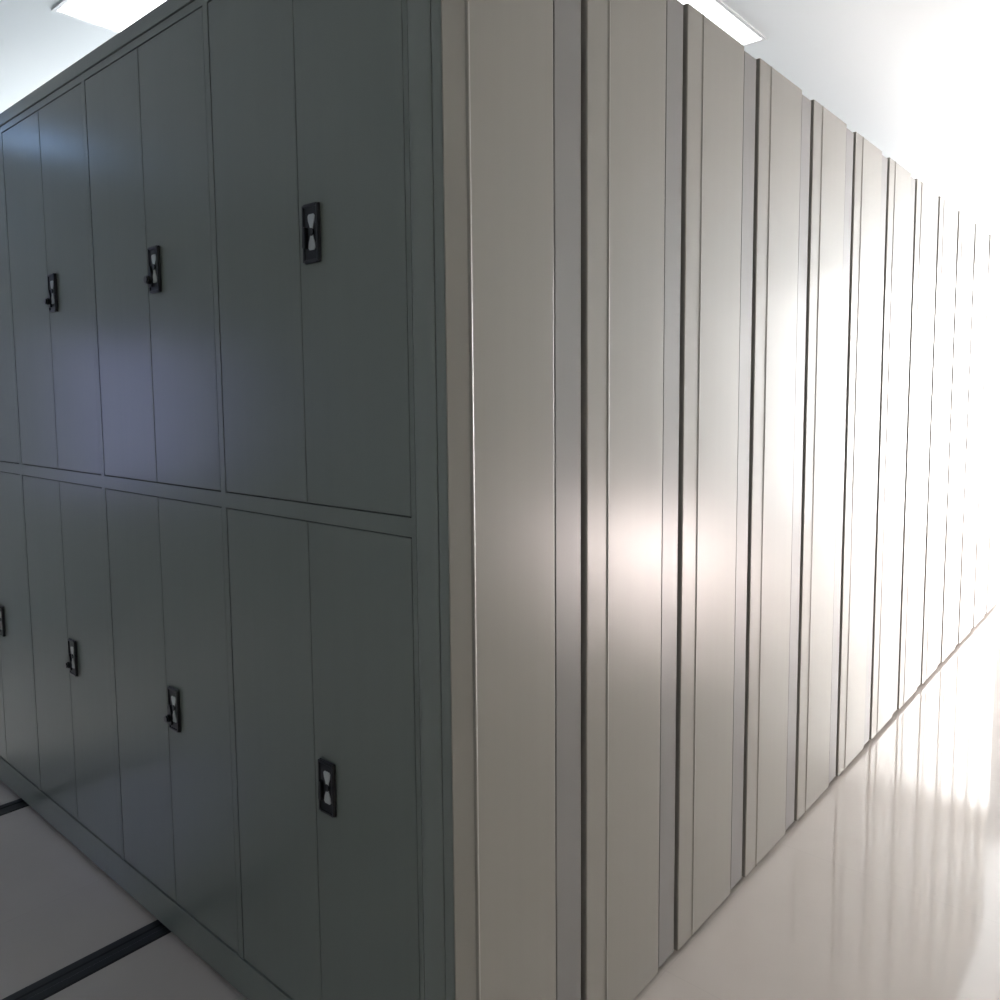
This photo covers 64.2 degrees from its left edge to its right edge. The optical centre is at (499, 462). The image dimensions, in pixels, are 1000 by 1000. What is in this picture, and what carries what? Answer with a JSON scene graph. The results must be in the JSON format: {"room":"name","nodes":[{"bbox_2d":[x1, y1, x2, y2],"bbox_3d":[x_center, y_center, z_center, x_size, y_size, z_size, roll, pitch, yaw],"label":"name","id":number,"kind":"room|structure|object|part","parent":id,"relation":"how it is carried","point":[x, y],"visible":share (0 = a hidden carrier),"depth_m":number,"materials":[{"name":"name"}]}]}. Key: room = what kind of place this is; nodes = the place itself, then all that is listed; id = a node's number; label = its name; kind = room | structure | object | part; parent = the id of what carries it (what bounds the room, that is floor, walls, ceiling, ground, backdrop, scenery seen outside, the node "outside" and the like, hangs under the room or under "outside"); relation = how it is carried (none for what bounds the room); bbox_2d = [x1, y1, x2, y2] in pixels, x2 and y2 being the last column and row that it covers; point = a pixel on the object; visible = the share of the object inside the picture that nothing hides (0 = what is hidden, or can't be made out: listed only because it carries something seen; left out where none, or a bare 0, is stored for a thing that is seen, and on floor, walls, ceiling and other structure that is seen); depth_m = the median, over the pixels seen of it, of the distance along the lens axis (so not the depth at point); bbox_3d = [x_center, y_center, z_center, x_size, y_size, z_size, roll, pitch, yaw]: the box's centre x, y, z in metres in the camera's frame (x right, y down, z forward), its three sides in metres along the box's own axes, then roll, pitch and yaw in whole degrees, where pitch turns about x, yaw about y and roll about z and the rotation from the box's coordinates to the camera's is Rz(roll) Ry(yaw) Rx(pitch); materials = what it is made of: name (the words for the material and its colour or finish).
{"room":"archive storage room","nodes":[
{"label":"archive storage room","id":0,"kind":"room"},
{"bbox_2d":[0,560,999,999],"bbox_3d":[0.766,1.252,4.125,7.100,0.100,11.800,4,6,41],"label":"floor","id":1,"kind":"structure","parent":0,"point":[887,886],"depth_m":2.47,"materials":[{"name":"tile"}]},
{"bbox_2d":[0,798,28,815],"bbox_3d":[-0.014,1.116,5.188,0.084,0.004,8.800,4,6,41],"label":"rail","id":2,"kind":"object","parent":1,"relation":"on","point":[17,804],"visible":0.02,"depth_m":3.05,"materials":[{"name":"black metal"}]},
{"bbox_2d":[2,920,170,999],"bbox_3d":[0.833,1.171,4.457,0.084,0.004,8.800,4,6,41],"label":"rail","id":3,"kind":"object","parent":1,"relation":"on","point":[71,974],"visible":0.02,"depth_m":2.20,"materials":[{"name":"black metal"}]},
{"bbox_2d":[0,0,580,999],"bbox_3d":[-1.055,0.083,2.536,2.901,2.522,0.437,4,6,41],"label":"storage cabinet","id":4,"kind":"object","parent":1,"relation":"on","point":[290,290],"visible":1,"depth_m":1.74,"materials":[{"name":"silver metal"}]},
{"bbox_3d":[-1.928,0.609,3.079,0.054,0.120,0.009,4,6,41],"label":"latch plate","id":5,"kind":"part","parent":4,"relation":"part of","materials":[{"name":"black plastic"}]},
{"bbox_3d":[-2.081,0.598,3.231,0.328,1.165,0.019,4,6,41],"label":"door","id":6,"kind":"part","parent":4,"relation":"part of","materials":[{"name":"grey metal"}]},
{"bbox_3d":[-1.841,-0.574,2.914,0.328,1.139,0.019,4,6,41],"label":"door","id":7,"kind":"part","parent":4,"relation":"part of","materials":[{"name":"grey metal"}]},
{"bbox_3d":[-1.831,0.614,3.016,0.328,1.165,0.019,4,6,41],"label":"door","id":8,"kind":"part","parent":4,"relation":"part of","materials":[{"name":"grey metal"}]},
{"bbox_3d":[-1.574,-0.557,2.684,0.328,1.139,0.019,4,6,41],"label":"door","id":9,"kind":"part","parent":4,"relation":"part of","materials":[{"name":"grey metal"}]},
{"bbox_3d":[-1.433,-0.524,2.531,0.036,0.058,0.018,4,6,41],"label":"latch knob","id":10,"kind":"part","parent":4,"relation":"part of","materials":[{"name":"black plastic"}]},
{"bbox_3d":[-1.564,0.632,2.785,0.328,1.165,0.019,4,6,41],"label":"door","id":11,"kind":"part","parent":4,"relation":"part of","materials":[{"name":"grey metal"}]},
{"bbox_3d":[-1.421,-0.540,2.533,0.054,0.120,0.009,4,6,41],"label":"latch plate","id":12,"kind":"part","parent":4,"relation":"part of","materials":[{"name":"black plastic"}]},
{"bbox_3d":[-1.423,0.658,2.632,0.036,0.058,0.018,4,6,41],"label":"latch knob","id":13,"kind":"part","parent":4,"relation":"part of","materials":[{"name":"black plastic"}]},
{"bbox_3d":[-1.325,-0.541,2.469,0.328,1.139,0.019,4,6,41],"label":"door","id":14,"kind":"part","parent":4,"relation":"part of","materials":[{"name":"grey metal"}]},
{"bbox_3d":[-1.411,0.643,2.634,0.054,0.120,0.009,4,6,41],"label":"latch plate","id":15,"kind":"part","parent":4,"relation":"part of","materials":[{"name":"black plastic"}]},
{"bbox_3d":[-1.315,0.648,2.570,0.328,1.165,0.019,4,6,41],"label":"door","id":16,"kind":"part","parent":4,"relation":"part of","materials":[{"name":"grey metal"}]},
{"bbox_3d":[-1.192,-1.142,2.295,2.889,0.038,0.026,4,6,41],"label":"rail","id":17,"kind":"part","parent":4,"relation":"part of","materials":[{"name":"grey metal"}]},
{"bbox_3d":[-1.058,-0.523,2.238,0.328,1.139,0.019,4,6,41],"label":"door","id":18,"kind":"part","parent":4,"relation":"part of","materials":[{"name":"grey metal"}]},
{"bbox_3d":[-1.048,0.665,2.340,0.328,1.165,0.019,4,6,41],"label":"door","id":19,"kind":"part","parent":4,"relation":"part of","materials":[{"name":"grey metal"}]},
{"bbox_3d":[-0.917,-0.491,2.085,0.036,0.058,0.018,4,6,41],"label":"latch knob","id":20,"kind":"part","parent":4,"relation":"part of","materials":[{"name":"black plastic"}]},
{"bbox_3d":[-0.905,-0.506,2.087,0.054,0.120,0.009,4,6,41],"label":"latch plate","id":21,"kind":"part","parent":4,"relation":"part of","materials":[{"name":"black plastic"}]},
{"bbox_3d":[-0.906,0.692,2.186,0.036,0.058,0.018,4,6,41],"label":"latch knob","id":22,"kind":"part","parent":4,"relation":"part of","materials":[{"name":"black plastic"}]},
{"bbox_3d":[-0.895,0.676,2.188,0.054,0.120,0.009,4,6,41],"label":"latch plate","id":23,"kind":"part","parent":4,"relation":"part of","materials":[{"name":"black plastic"}]},
{"bbox_3d":[-0.808,-0.507,2.023,0.328,1.139,0.019,4,6,41],"label":"door","id":24,"kind":"part","parent":4,"relation":"part of","materials":[{"name":"grey metal"}]},
{"bbox_3d":[-0.798,0.681,2.124,0.328,1.165,0.019,4,6,41],"label":"door","id":25,"kind":"part","parent":4,"relation":"part of","materials":[{"name":"grey metal"}]},
{"bbox_3d":[-0.541,-0.490,1.793,0.328,1.139,0.019,4,6,41],"label":"door","id":26,"kind":"part","parent":4,"relation":"part of","materials":[{"name":"grey metal"}]},
{"bbox_3d":[-0.531,0.699,1.894,0.328,1.165,0.019,4,6,41],"label":"door","id":27,"kind":"part","parent":4,"relation":"part of","materials":[{"name":"grey metal"}]},
{"bbox_3d":[-0.395,-0.465,1.641,0.033,0.044,0.008,4,6,41],"label":"latch knob","id":28,"kind":"part","parent":4,"relation":"part of","materials":[{"name":"black plastic"}]},
{"bbox_3d":[-0.388,-0.473,1.642,0.054,0.120,0.009,4,6,41],"label":"latch plate","id":29,"kind":"part","parent":4,"relation":"part of","materials":[{"name":"black plastic"}]},
{"bbox_3d":[-0.385,0.718,1.742,0.033,0.044,0.008,4,6,41],"label":"latch knob","id":30,"kind":"part","parent":4,"relation":"part of","materials":[{"name":"black plastic"}]},
{"bbox_3d":[-0.378,0.710,1.743,0.054,0.120,0.009,4,6,41],"label":"latch plate","id":31,"kind":"part","parent":4,"relation":"part of","materials":[{"name":"black plastic"}]},
{"bbox_3d":[-0.292,-0.474,1.577,0.328,1.139,0.019,4,6,41],"label":"door","id":32,"kind":"part","parent":4,"relation":"part of","materials":[{"name":"grey metal"}]},
{"bbox_3d":[-0.281,0.715,1.679,0.328,1.165,0.019,4,6,41],"label":"door","id":33,"kind":"part","parent":4,"relation":"part of","materials":[{"name":"grey metal"}]},
{"bbox_3d":[-0.119,0.178,1.488,0.082,2.469,0.022,4,6,41],"label":"corner post","id":34,"kind":"part","parent":4,"relation":"part of","materials":[{"name":"grey metal"}]},
{"bbox_3d":[0.004,0.150,1.570,0.032,2.509,0.310,4,6,41],"label":"panel","id":35,"kind":"part","parent":4,"relation":"part of","materials":[{"name":"beige metal"}]},
{"bbox_2d":[581,0,682,999],"bbox_3d":[-0.763,0.052,2.872,2.901,2.522,0.429,4,6,41],"label":"shelving unit","id":36,"kind":"object","parent":1,"relation":"on","point":[632,50],"visible":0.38,"depth_m":1.89,"materials":[{"name":"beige metal"}]},
{"bbox_2d":[674,3,755,950],"bbox_3d":[-0.474,0.021,3.204,2.901,2.522,0.429,4,6,41],"label":"shelving unit","id":37,"kind":"object","parent":1,"relation":"on","point":[719,88],"visible":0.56,"depth_m":2.22,"materials":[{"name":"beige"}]},
{"bbox_2d":[742,58,810,876],"bbox_3d":[-0.186,-0.010,3.537,2.901,2.522,0.429,4,6,41],"label":"shelving unit","id":38,"kind":"object","parent":1,"relation":"on","point":[782,113],"visible":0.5,"depth_m":2.56,"materials":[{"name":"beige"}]},
{"bbox_2d":[794,100,853,820],"bbox_3d":[0.102,-0.041,3.869,2.901,2.522,0.429,4,6,41],"label":"shelving unit","id":39,"kind":"object","parent":1,"relation":"on","point":[831,142],"visible":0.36,"depth_m":2.89,"materials":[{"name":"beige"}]},
{"bbox_2d":[836,132,887,775],"bbox_3d":[0.391,-0.071,4.201,2.901,2.522,0.429,4,6,41],"label":"shelving unit","id":40,"kind":"object","parent":1,"relation":"on","point":[869,175],"visible":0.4,"depth_m":3.22,"materials":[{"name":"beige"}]},
{"bbox_2d":[869,157,914,739],"bbox_3d":[0.679,-0.102,4.533,2.901,2.522,0.429,4,6,41],"label":"shelving unit","id":41,"kind":"object","parent":1,"relation":"on","point":[900,196],"visible":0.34,"depth_m":3.56,"materials":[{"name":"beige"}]},
{"bbox_2d":[897,179,938,709],"bbox_3d":[0.968,-0.133,4.865,2.901,2.522,0.429,4,6,41],"label":"shelving unit","id":42,"kind":"object","parent":1,"relation":"on","point":[926,201],"visible":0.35,"depth_m":3.89,"materials":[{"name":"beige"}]},
{"bbox_2d":[920,196,957,683],"bbox_3d":[1.256,-0.164,5.197,2.901,2.522,0.429,4,6,41],"label":"shelving unit","id":43,"kind":"object","parent":1,"relation":"on","point":[947,226],"visible":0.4,"depth_m":4.22,"materials":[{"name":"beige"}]},
{"bbox_2d":[940,211,974,662],"bbox_3d":[1.545,-0.195,5.529,2.901,2.522,0.429,4,6,41],"label":"shelving unit","id":44,"kind":"object","parent":1,"relation":"on","point":[962,306],"visible":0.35,"depth_m":4.55,"materials":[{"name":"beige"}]},
{"bbox_2d":[958,224,988,643],"bbox_3d":[1.833,-0.226,5.862,2.901,2.522,0.429,4,6,41],"label":"shelving unit","id":45,"kind":"object","parent":1,"relation":"on","point":[981,238],"visible":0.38,"depth_m":4.88,"materials":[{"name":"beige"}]},
{"bbox_2d":[973,235,999,627],"bbox_3d":[2.122,-0.257,6.194,2.901,2.522,0.429,4,6,41],"label":"shelving unit","id":46,"kind":"object","parent":1,"relation":"on","point":[993,283],"visible":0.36,"depth_m":5.21,"materials":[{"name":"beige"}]},
{"bbox_2d":[0,0,999,240],"bbox_3d":[0.739,-1.871,3.858,7.100,0.100,11.800,4,6,41],"label":"ceiling","id":47,"kind":"structure","parent":0,"point":[919,80],"depth_m":3.61,"materials":[{"name":"paint"}]},
{"bbox_2d":[51,0,165,32],"bbox_3d":[-1.168,-1.707,2.748,1.200,0.006,0.270,4,6,41],"label":"recessed light","id":48,"kind":"object","parent":47,"relation":"in","point":[113,15],"visible":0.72,"depth_m":3.04,"materials":[{"name":"white plastic"}]},
{"bbox_3d":[-1.168,-1.707,2.748,1.200,0.006,0.270,4,6,41],"label":"frame","id":49,"kind":"part","parent":48,"relation":"part of","materials":[{"name":"white"}]},
{"bbox_2d":[678,0,766,45],"bbox_3d":[0.695,-1.771,3.309,0.600,0.006,0.600,4,6,41],"label":"recessed light","id":50,"kind":"object","parent":47,"relation":"in","point":[718,12],"visible":0.29,"depth_m":3.17,"materials":[{"name":"white plastic"}]},
{"bbox_3d":[0.695,-1.771,3.309,0.600,0.006,0.600,4,6,41],"label":"frame","id":51,"kind":"part","parent":50,"relation":"part of","materials":[{"name":"white"}]}
]}

